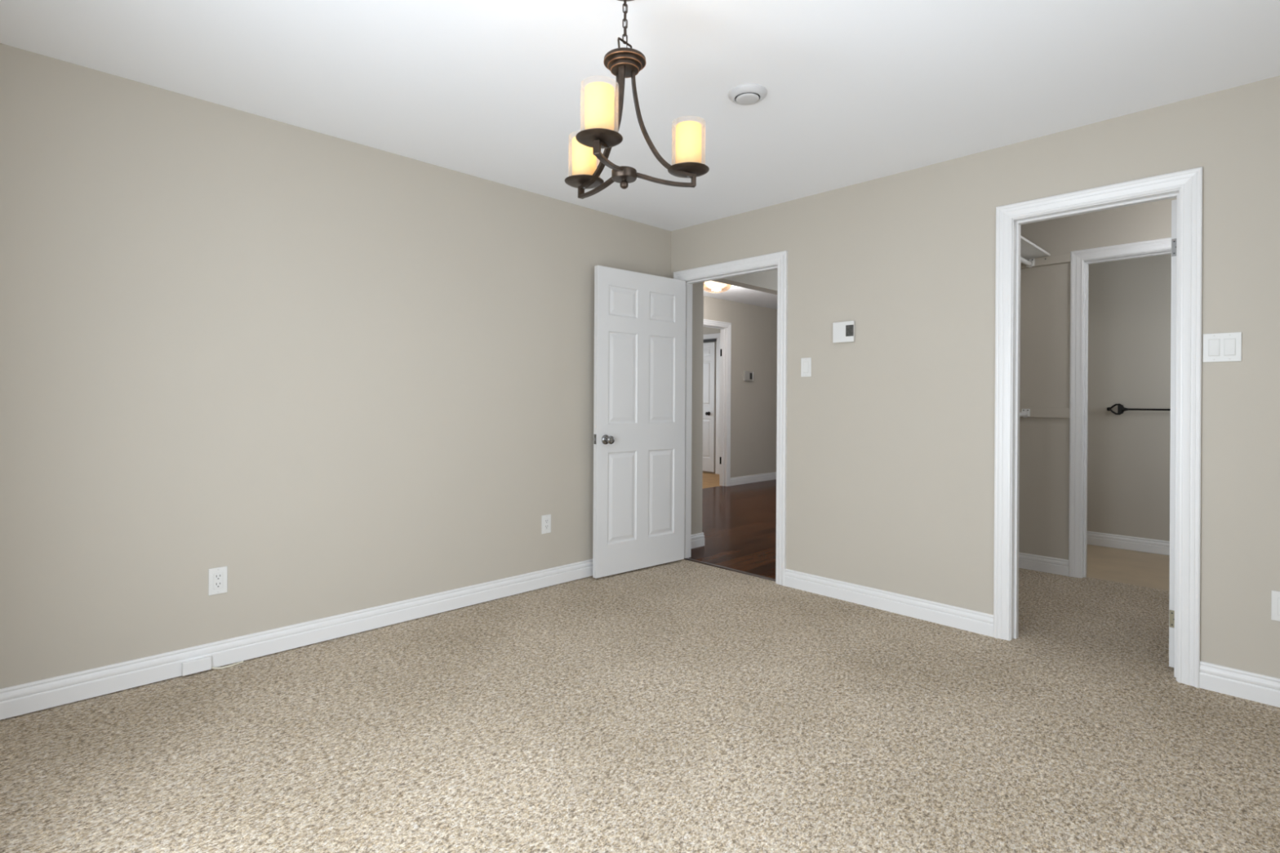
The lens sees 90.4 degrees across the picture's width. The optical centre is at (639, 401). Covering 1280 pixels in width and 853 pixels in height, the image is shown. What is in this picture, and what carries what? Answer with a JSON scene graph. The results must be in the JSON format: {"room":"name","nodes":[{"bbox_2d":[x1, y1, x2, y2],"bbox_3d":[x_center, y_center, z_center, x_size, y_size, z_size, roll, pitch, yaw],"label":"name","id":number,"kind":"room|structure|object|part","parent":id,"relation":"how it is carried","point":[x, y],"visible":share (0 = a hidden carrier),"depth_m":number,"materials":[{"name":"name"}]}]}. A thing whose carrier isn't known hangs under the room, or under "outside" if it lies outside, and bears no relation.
{"room":"empty bedroom","nodes":[
{"label":"empty bedroom","id":0,"kind":"room"},
{"bbox_2d":[0,43,671,688],"bbox_3d":[-1.211,-0.064,3.447,3.900,2.440,0.120,0,0,-44],"label":"wall","id":1,"kind":"structure","parent":0,"point":[336,375],"depth_m":2.85,"materials":[{"name":"beige paint"}]},
{"bbox_2d":[181,655,211,675],"bbox_3d":[-1.874,1.116,2.689,0.102,0.054,0.022,0,0,-44],"label":"cable box","id":2,"kind":"object","parent":1,"relation":"attached to","point":[202,664],"visible":1,"depth_m":2.68,"materials":[{"name":"white plastic"}]},
{"bbox_2d":[208,566,227,595],"bbox_3d":[-1.830,0.777,2.759,0.070,0.115,0.008,0,0,-44],"label":"wall outlet","id":3,"kind":"object","parent":1,"relation":"attached to","point":[218,576],"visible":1,"depth_m":2.76,"materials":[{"name":"white plastic"}]},
{"bbox_2d":[213,572,222,589],"bbox_3d":[-1.828,0.777,2.757,0.033,0.066,0.002,0,0,-44],"label":"receptacle","id":4,"kind":"object","parent":3,"relation":"attached to","point":[218,576],"depth_m":2.76,"materials":[{"name":"grey plastic"}]},
{"bbox_2d":[0,559,592,719],"bbox_3d":[-1.117,1.098,3.452,3.750,0.107,0.014,0,0,-44],"label":"baseboard","id":5,"kind":"structure","parent":1,"relation":"attached to","point":[29,697],"depth_m":2.87,"materials":[{"name":"white wood"}]},
{"bbox_2d":[541,514,551,533],"bbox_3d":[-0.585,0.765,3.975,0.070,0.115,0.008,0,0,-44],"label":"wall outlet","id":6,"kind":"object","parent":1,"relation":"attached to","point":[546,519],"visible":1,"depth_m":3.97,"materials":[{"name":"white plastic"}]},
{"bbox_2d":[544,518,548,529],"bbox_3d":[-0.583,0.765,3.973,0.033,0.066,0.002,0,0,-44],"label":"receptacle","id":7,"kind":"object","parent":6,"relation":"attached to","point":[546,520],"depth_m":3.97,"materials":[{"name":"grey plastic"}]},
{"bbox_2d":[592,265,685,577],"bbox_3d":[0.013,0.133,4.402,0.820,2.032,0.175,0,0,-41],"label":"door","id":8,"kind":"structure","parent":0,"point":[640,318],"depth_m":4.36,"materials":[{"name":"white paint"}]},
{"bbox_3d":[-0.195,0.249,4.137,0.055,0.055,0.042,0,0,-41],"label":"knob","id":9,"kind":"part","parent":8,"relation":"part of","materials":[{"name":"silver metal"}]},
{"bbox_2d":[0,472,1279,852],"bbox_3d":[0.588,1.191,6.056,9.870,0.050,8.870,0,0,-44],"label":"floor","id":10,"kind":"structure","parent":0,"point":[680,706],"depth_m":2.21,"materials":[{"name":"beige carpet"}]},
{"bbox_2d":[211,661,243,669],"bbox_3d":[-1.793,1.144,2.763,0.020,0.018,0.125,0,0,44],"label":"cable","id":11,"kind":"object","parent":10,"relation":"on","point":[235,664],"visible":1,"depth_m":2.75,"materials":[{"name":"beige plastic"}]},
{"bbox_2d":[684,557,775,581],"bbox_3d":[0.623,1.165,4.425,0.044,0.010,0.823,0,0,-44],"label":"threshold","id":12,"kind":"object","parent":10,"relation":"on","point":[686,558],"visible":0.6,"depth_m":4.40,"materials":[{"name":"brown wood"}]},
{"bbox_2d":[0,0,1279,231],"bbox_3d":[0.196,-1.401,2.096,4.015,0.250,4.030,0,0,-44],"label":"ceiling","id":13,"kind":"structure","parent":0,"point":[859,91],"depth_m":2.44,"materials":[{"name":"white paint"}]},
{"bbox_2d":[564,0,709,199],"bbox_3d":[-0.083,-0.966,1.980,0.483,0.624,0.444,0,0,-44],"label":"chandelier","id":14,"kind":"object","parent":13,"relation":"hanging from","point":[602,113],"visible":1,"depth_m":1.95,"materials":[{"name":"brown metal"}]},
{"bbox_3d":[-0.196,-0.695,2.115,0.020,0.038,0.013,0,0,-44],"label":"arm","id":15,"kind":"part","parent":14,"relation":"part of","materials":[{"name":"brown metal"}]},
{"bbox_3d":[-0.184,-0.795,2.102,0.081,0.136,0.081,0,0,-44],"label":"candle glass","id":16,"kind":"part","parent":14,"relation":"part of","materials":[{"name":"yellow glass"}]},
{"bbox_3d":[-0.118,-0.695,1.740,0.020,0.038,0.012,0,0,18],"label":"arm","id":17,"kind":"part","parent":14,"relation":"part of","materials":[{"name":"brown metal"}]},
{"bbox_3d":[-0.134,-0.689,2.046,0.017,0.030,0.191,0,0,-42],"label":"arm","id":18,"kind":"part","parent":14,"relation":"part of","materials":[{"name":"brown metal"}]},
{"bbox_3d":[-0.128,-0.862,2.040,0.028,0.317,0.199,0,0,-44],"label":"arm","id":19,"kind":"part","parent":14,"relation":"part of","materials":[{"name":"brown metal"}]},
{"bbox_3d":[-0.112,-0.794,1.756,0.081,0.136,0.081,0,0,-44],"label":"candle glass","id":20,"kind":"part","parent":14,"relation":"part of","materials":[{"name":"yellow glass"}]},
{"bbox_3d":[-0.089,-0.689,1.827,0.017,0.030,0.191,0,0,18],"label":"arm","id":21,"kind":"part","parent":14,"relation":"part of","materials":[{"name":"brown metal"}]},
{"bbox_3d":[-0.085,-0.862,1.835,0.019,0.317,0.198,0,0,18],"label":"arm","id":22,"kind":"part","parent":14,"relation":"part of","materials":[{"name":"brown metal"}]},
{"bbox_3d":[-0.044,-1.160,1.950,0.011,0.175,0.011,0,0,32],"label":"lamp cord","id":23,"kind":"part","parent":14,"relation":"part of","materials":[{"name":"brown metal"}]},
{"bbox_3d":[0.071,-0.861,1.974,0.198,0.317,0.019,0,0,-12],"label":"arm","id":24,"kind":"part","parent":14,"relation":"part of","materials":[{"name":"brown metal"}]},
{"bbox_3d":[0.078,-0.688,1.976,0.191,0.030,0.017,0,0,-12],"label":"arm","id":25,"kind":"part","parent":14,"relation":"part of","materials":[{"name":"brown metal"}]},
{"bbox_3d":[0.152,-0.793,1.991,0.081,0.136,0.081,0,0,-44],"label":"candle glass","id":26,"kind":"part","parent":14,"relation":"part of","materials":[{"name":"yellow glass"}]},
{"bbox_3d":[0.168,-0.693,1.995,0.012,0.038,0.020,0,0,-12],"label":"arm","id":27,"kind":"part","parent":14,"relation":"part of","materials":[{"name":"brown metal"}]},
{"bbox_2d":[728,84,767,105],"bbox_3d":[0.445,-1.260,2.631,0.160,0.030,0.160,0,0,-44],"label":"ceiling vent","id":28,"kind":"object","parent":13,"relation":"in","point":[744,94],"visible":1,"depth_m":2.60,"materials":[{"name":"grey plastic"}]},
{"bbox_2d":[690,281,703,534],"bbox_3d":[-0.359,-0.124,5.785,0.355,2.570,2.125,0,0,-44],"label":"wall","id":29,"kind":"structure","parent":0,"point":[697,288],"depth_m":5.10,"materials":[{"name":"beige paint"}]},
{"bbox_2d":[690,532,704,548],"bbox_3d":[-0.355,1.107,5.785,0.370,0.107,2.140,0,0,-44],"label":"baseboard","id":30,"kind":"structure","parent":29,"relation":"attached to","point":[697,540],"depth_m":5.09,"materials":[{"name":"white wood"}]},
{"bbox_2d":[702,326,719,473],"bbox_3d":[0.961,-0.117,10.664,0.110,2.570,2.785,0,0,-44],"label":"wall","id":31,"kind":"structure","parent":0,"point":[706,330],"depth_m":10.32,"materials":[{"name":"beige paint"}]},
{"bbox_2d":[702,342,715,471],"bbox_3d":[1.051,0.089,10.414,0.100,2.100,0.380,0,0,-44],"label":"door","id":32,"kind":"structure","parent":31,"relation":"in","point":[709,348],"depth_m":10.37,"materials":[{"name":"white paint"}]},
{"bbox_2d":[703,333,719,474],"bbox_3d":[0.928,0.030,10.594,0.035,2.275,1.040,0,0,-44],"label":"door frame","id":33,"kind":"structure","parent":31,"relation":"attached to","point":[708,337],"depth_m":10.26,"materials":[{"name":"white wood"}]},
{"bbox_2d":[703,296,777,477],"bbox_3d":[0.976,-0.117,8.652,5.900,2.570,0.115,0,0,-44],"label":"wall","id":34,"kind":"structure","parent":0,"point":[753,403],"depth_m":9.19,"materials":[{"name":"beige paint"}]},
{"bbox_2d":[703,319,731,486],"bbox_3d":[0.871,0.038,8.537,0.960,2.260,0.134,0,0,-44],"label":"door frame","id":35,"kind":"structure","parent":34,"relation":"attached to","point":[725,328],"depth_m":8.81,"materials":[{"name":"white wood"}]},
{"bbox_2d":[743,370,753,381],"bbox_3d":[1.556,-0.365,9.115,0.215,0.140,0.032,0,0,-44],"label":"thermostat","id":36,"kind":"object","parent":34,"relation":"attached to","point":[748,375],"visible":1,"depth_m":9.08,"materials":[{"name":"grey plastic"}]},
{"bbox_2d":[730,471,776,485],"bbox_3d":[2.114,1.121,9.680,2.425,0.107,0.014,0,0,-44],"label":"baseboard","id":37,"kind":"structure","parent":34,"relation":"attached to","point":[771,476],"depth_m":9.20,"materials":[{"name":"white wood"}]},
{"bbox_2d":[703,283,777,309],"bbox_3d":[2.138,-1.455,7.337,6.085,0.120,3.620,0,0,-44],"label":"ceiling","id":38,"kind":"structure","parent":0,"point":[730,292],"depth_m":8.42,"materials":[{"name":"white paint"}]},
{"bbox_2d":[703,280,727,289],"bbox_3d":[0.880,-1.331,7.354,0.380,0.143,0.380,0,0,-44],"label":"ceiling lamp","id":39,"kind":"object","parent":38,"relation":"attached to","point":[710,284],"visible":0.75,"depth_m":7.28,"materials":[{"name":"white glass"}]},
{"bbox_2d":[712,269,777,294],"bbox_3d":[2.452,-1.206,7.124,5.530,0.375,0.125,0,0,-44],"label":"beam","id":40,"kind":"structure","parent":38,"relation":"attached to","point":[766,281],"depth_m":5.69,"materials":[{"name":"beige paint"}]},
{"bbox_2d":[671,75,1279,678],"bbox_3d":[1.577,-0.048,3.465,0.115,2.440,3.990,0,0,-44],"label":"wall","id":41,"kind":"structure","parent":0,"point":[890,468],"depth_m":3.30,"materials":[{"name":"beige paint"}]},
{"bbox_2d":[673,250,787,586],"bbox_3d":[0.627,0.104,4.423,0.134,2.125,0.973,0,0,-44],"label":"door frame","id":42,"kind":"structure","parent":41,"relation":"attached to","point":[777,260],"depth_m":4.10,"materials":[{"name":"white wood"}]},
{"bbox_2d":[800,357,811,377],"bbox_3d":[1.027,-0.212,3.939,0.010,0.117,0.070,0,0,-44],"label":"light switch","id":43,"kind":"object","parent":41,"relation":"attached to","point":[806,363],"visible":1,"depth_m":3.94,"materials":[{"name":"white plastic"}]},
{"bbox_2d":[832,320,854,342],"bbox_3d":[1.202,-0.409,3.749,0.027,0.122,0.132,0,0,-44],"label":"thermostat","id":44,"kind":"object","parent":41,"relation":"attached to","point":[842,331],"visible":1,"depth_m":3.74,"materials":[{"name":"grey plastic"}]},
{"bbox_2d":[784,568,993,636],"bbox_3d":[1.344,1.117,3.604,0.014,0.107,1.208,0,0,-44],"label":"baseboard","id":45,"kind":"structure","parent":41,"relation":"attached to","point":[978,622],"depth_m":3.53,"materials":[{"name":"white wood"}]},
{"bbox_2d":[993,166,1202,688],"bbox_3d":[2.080,0.104,2.934,0.134,2.141,0.772,0,0,-44],"label":"door frame","id":46,"kind":"structure","parent":41,"relation":"attached to","point":[1186,185],"depth_m":2.73,"materials":[{"name":"white wood"}]},
{"bbox_2d":[1168,199,1177,667],"bbox_3d":[2.575,0.141,2.967,0.618,2.043,0.175,0,0,-39],"label":"door","id":47,"kind":"structure","parent":41,"relation":"in","point":[1173,296],"depth_m":2.78,"materials":[{"name":"white paint"}]},
{"bbox_2d":[1202,332,1241,362],"bbox_3d":[2.357,-0.220,2.576,0.010,0.117,0.116,0,0,-44],"label":"light switch","id":48,"kind":"object","parent":41,"relation":"attached to","point":[1217,347],"visible":1,"depth_m":2.58,"materials":[{"name":"white plastic"}]},
{"bbox_2d":[1199,661,1279,707],"bbox_3d":[2.569,1.124,2.349,0.014,0.107,0.757,0,0,-44],"label":"baseboard","id":49,"kind":"structure","parent":41,"relation":"attached to","point":[1246,685],"depth_m":2.53,"materials":[{"name":"white wood"}]},
{"bbox_2d":[1271,590,1279,621],"bbox_3d":[2.479,0.791,2.448,0.008,0.115,0.070,0,0,-44],"label":"wall outlet","id":50,"kind":"object","parent":41,"relation":"attached to","point":[1275,595],"visible":1,"depth_m":2.46,"materials":[{"name":"white plastic"}]},
{"bbox_2d":[1278,597,1279,615],"bbox_3d":[2.477,0.791,2.446,0.002,0.066,0.033,0,0,-44],"label":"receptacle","id":51,"kind":"object","parent":50,"relation":"attached to","point":[1278,597],"depth_m":2.46,"materials":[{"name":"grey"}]},
{"bbox_2d":[1020,256,1035,267],"bbox_3d":[2.215,-0.974,3.950,1.465,0.062,0.052,0,0,-44],"label":"rail","id":52,"kind":"object","parent":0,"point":[1029,263],"visible":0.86,"depth_m":4.42,"materials":[{"name":"white plastic"}]},
{"bbox_2d":[1018,197,1177,559],"bbox_3d":[3.249,-0.039,4.042,0.115,2.440,1.940,0,0,-44],"label":"wall","id":53,"kind":"structure","parent":0,"point":[1045,291],"depth_m":4.38,"materials":[{"name":"beige paint"}]},
{"bbox_2d":[1026,257,1035,267],"bbox_3d":[2.731,-0.971,4.453,0.024,0.062,0.052,0,0,-44],"label":"socket","id":54,"kind":"object","parent":53,"relation":"attached to","point":[1033,260],"depth_m":4.44,"materials":[{"name":"grey plastic"}]},
{"bbox_2d":[1018,552,1068,576],"bbox_3d":[2.751,1.125,4.453,0.014,0.107,0.426,0,0,-44],"label":"baseboard","id":55,"kind":"structure","parent":53,"relation":"attached to","point":[1026,561],"depth_m":4.40,"materials":[{"name":"white wood"}]},
{"bbox_2d":[1019,407,1069,417],"bbox_3d":[2.756,0.076,4.452,0.018,0.067,0.426,0,0,-44],"label":"cleat","id":56,"kind":"object","parent":53,"relation":"attached to","point":[1034,412],"visible":0.56,"depth_m":4.38,"materials":[{"name":"beige paint"}]},
{"bbox_2d":[1019,408,1030,417],"bbox_3d":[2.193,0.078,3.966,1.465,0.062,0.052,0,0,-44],"label":"bracket","id":57,"kind":"object","parent":56,"relation":"attached to","point":[1025,412],"visible":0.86,"depth_m":4.46,"materials":[{"name":"white plastic"}]},
{"bbox_3d":[2.192,0.087,3.968,1.465,0.031,0.031,0,0,-44],"label":"rod","id":58,"kind":"part","parent":57,"relation":"part of","materials":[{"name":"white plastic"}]},
{"bbox_2d":[1020,253,1070,268],"bbox_3d":[2.761,-0.974,4.451,0.020,0.059,0.426,0,0,-44],"label":"cleat","id":59,"kind":"object","parent":53,"relation":"attached to","point":[1064,258],"visible":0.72,"depth_m":4.37,"materials":[{"name":"beige paint"}]},
{"bbox_2d":[1068,237,1171,577],"bbox_3d":[3.245,0.085,4.031,0.134,2.193,0.859,0,0,-44],"label":"door frame","id":60,"kind":"structure","parent":53,"relation":"attached to","point":[1080,260],"depth_m":4.27,"materials":[{"name":"white wood"}]},
{"bbox_2d":[1087,253,1171,541],"bbox_3d":[4.240,-0.033,4.841,0.120,2.440,1.940,0,0,-44],"label":"wall","id":61,"kind":"structure","parent":0,"point":[1129,300],"depth_m":5.09,"materials":[{"name":"beige paint"}]},
{"bbox_2d":[1086,530,1169,555],"bbox_3d":[4.185,1.131,4.795,0.014,0.107,1.700,0,0,-44],"label":"baseboard","id":62,"kind":"structure","parent":61,"relation":"attached to","point":[1117,541],"depth_m":5.08,"materials":[{"name":"white wood"}]},
{"bbox_2d":[1106,403,1170,414],"bbox_3d":[4.072,0.062,4.876,0.072,0.090,0.800,0,0,-44],"label":"towel bar","id":63,"kind":"object","parent":61,"relation":"attached to","point":[1121,409],"visible":0.45,"depth_m":5.07,"materials":[{"name":"black metal"}]},
{"bbox_3d":[2.041,-0.046,4.135,1.485,2.440,0.120,0,0,-44],"label":"wall","id":64,"kind":"structure","parent":0,"visible":0},
{"bbox_2d":[1020,235,1050,259],"bbox_3d":[2.196,-1.015,3.982,1.485,0.016,0.306,0,0,-44],"label":"closet shelf","id":65,"kind":"object","parent":64,"relation":"attached to","point":[1028,250],"visible":0.23,"depth_m":4.24,"materials":[{"name":"white wood"}]}
]}

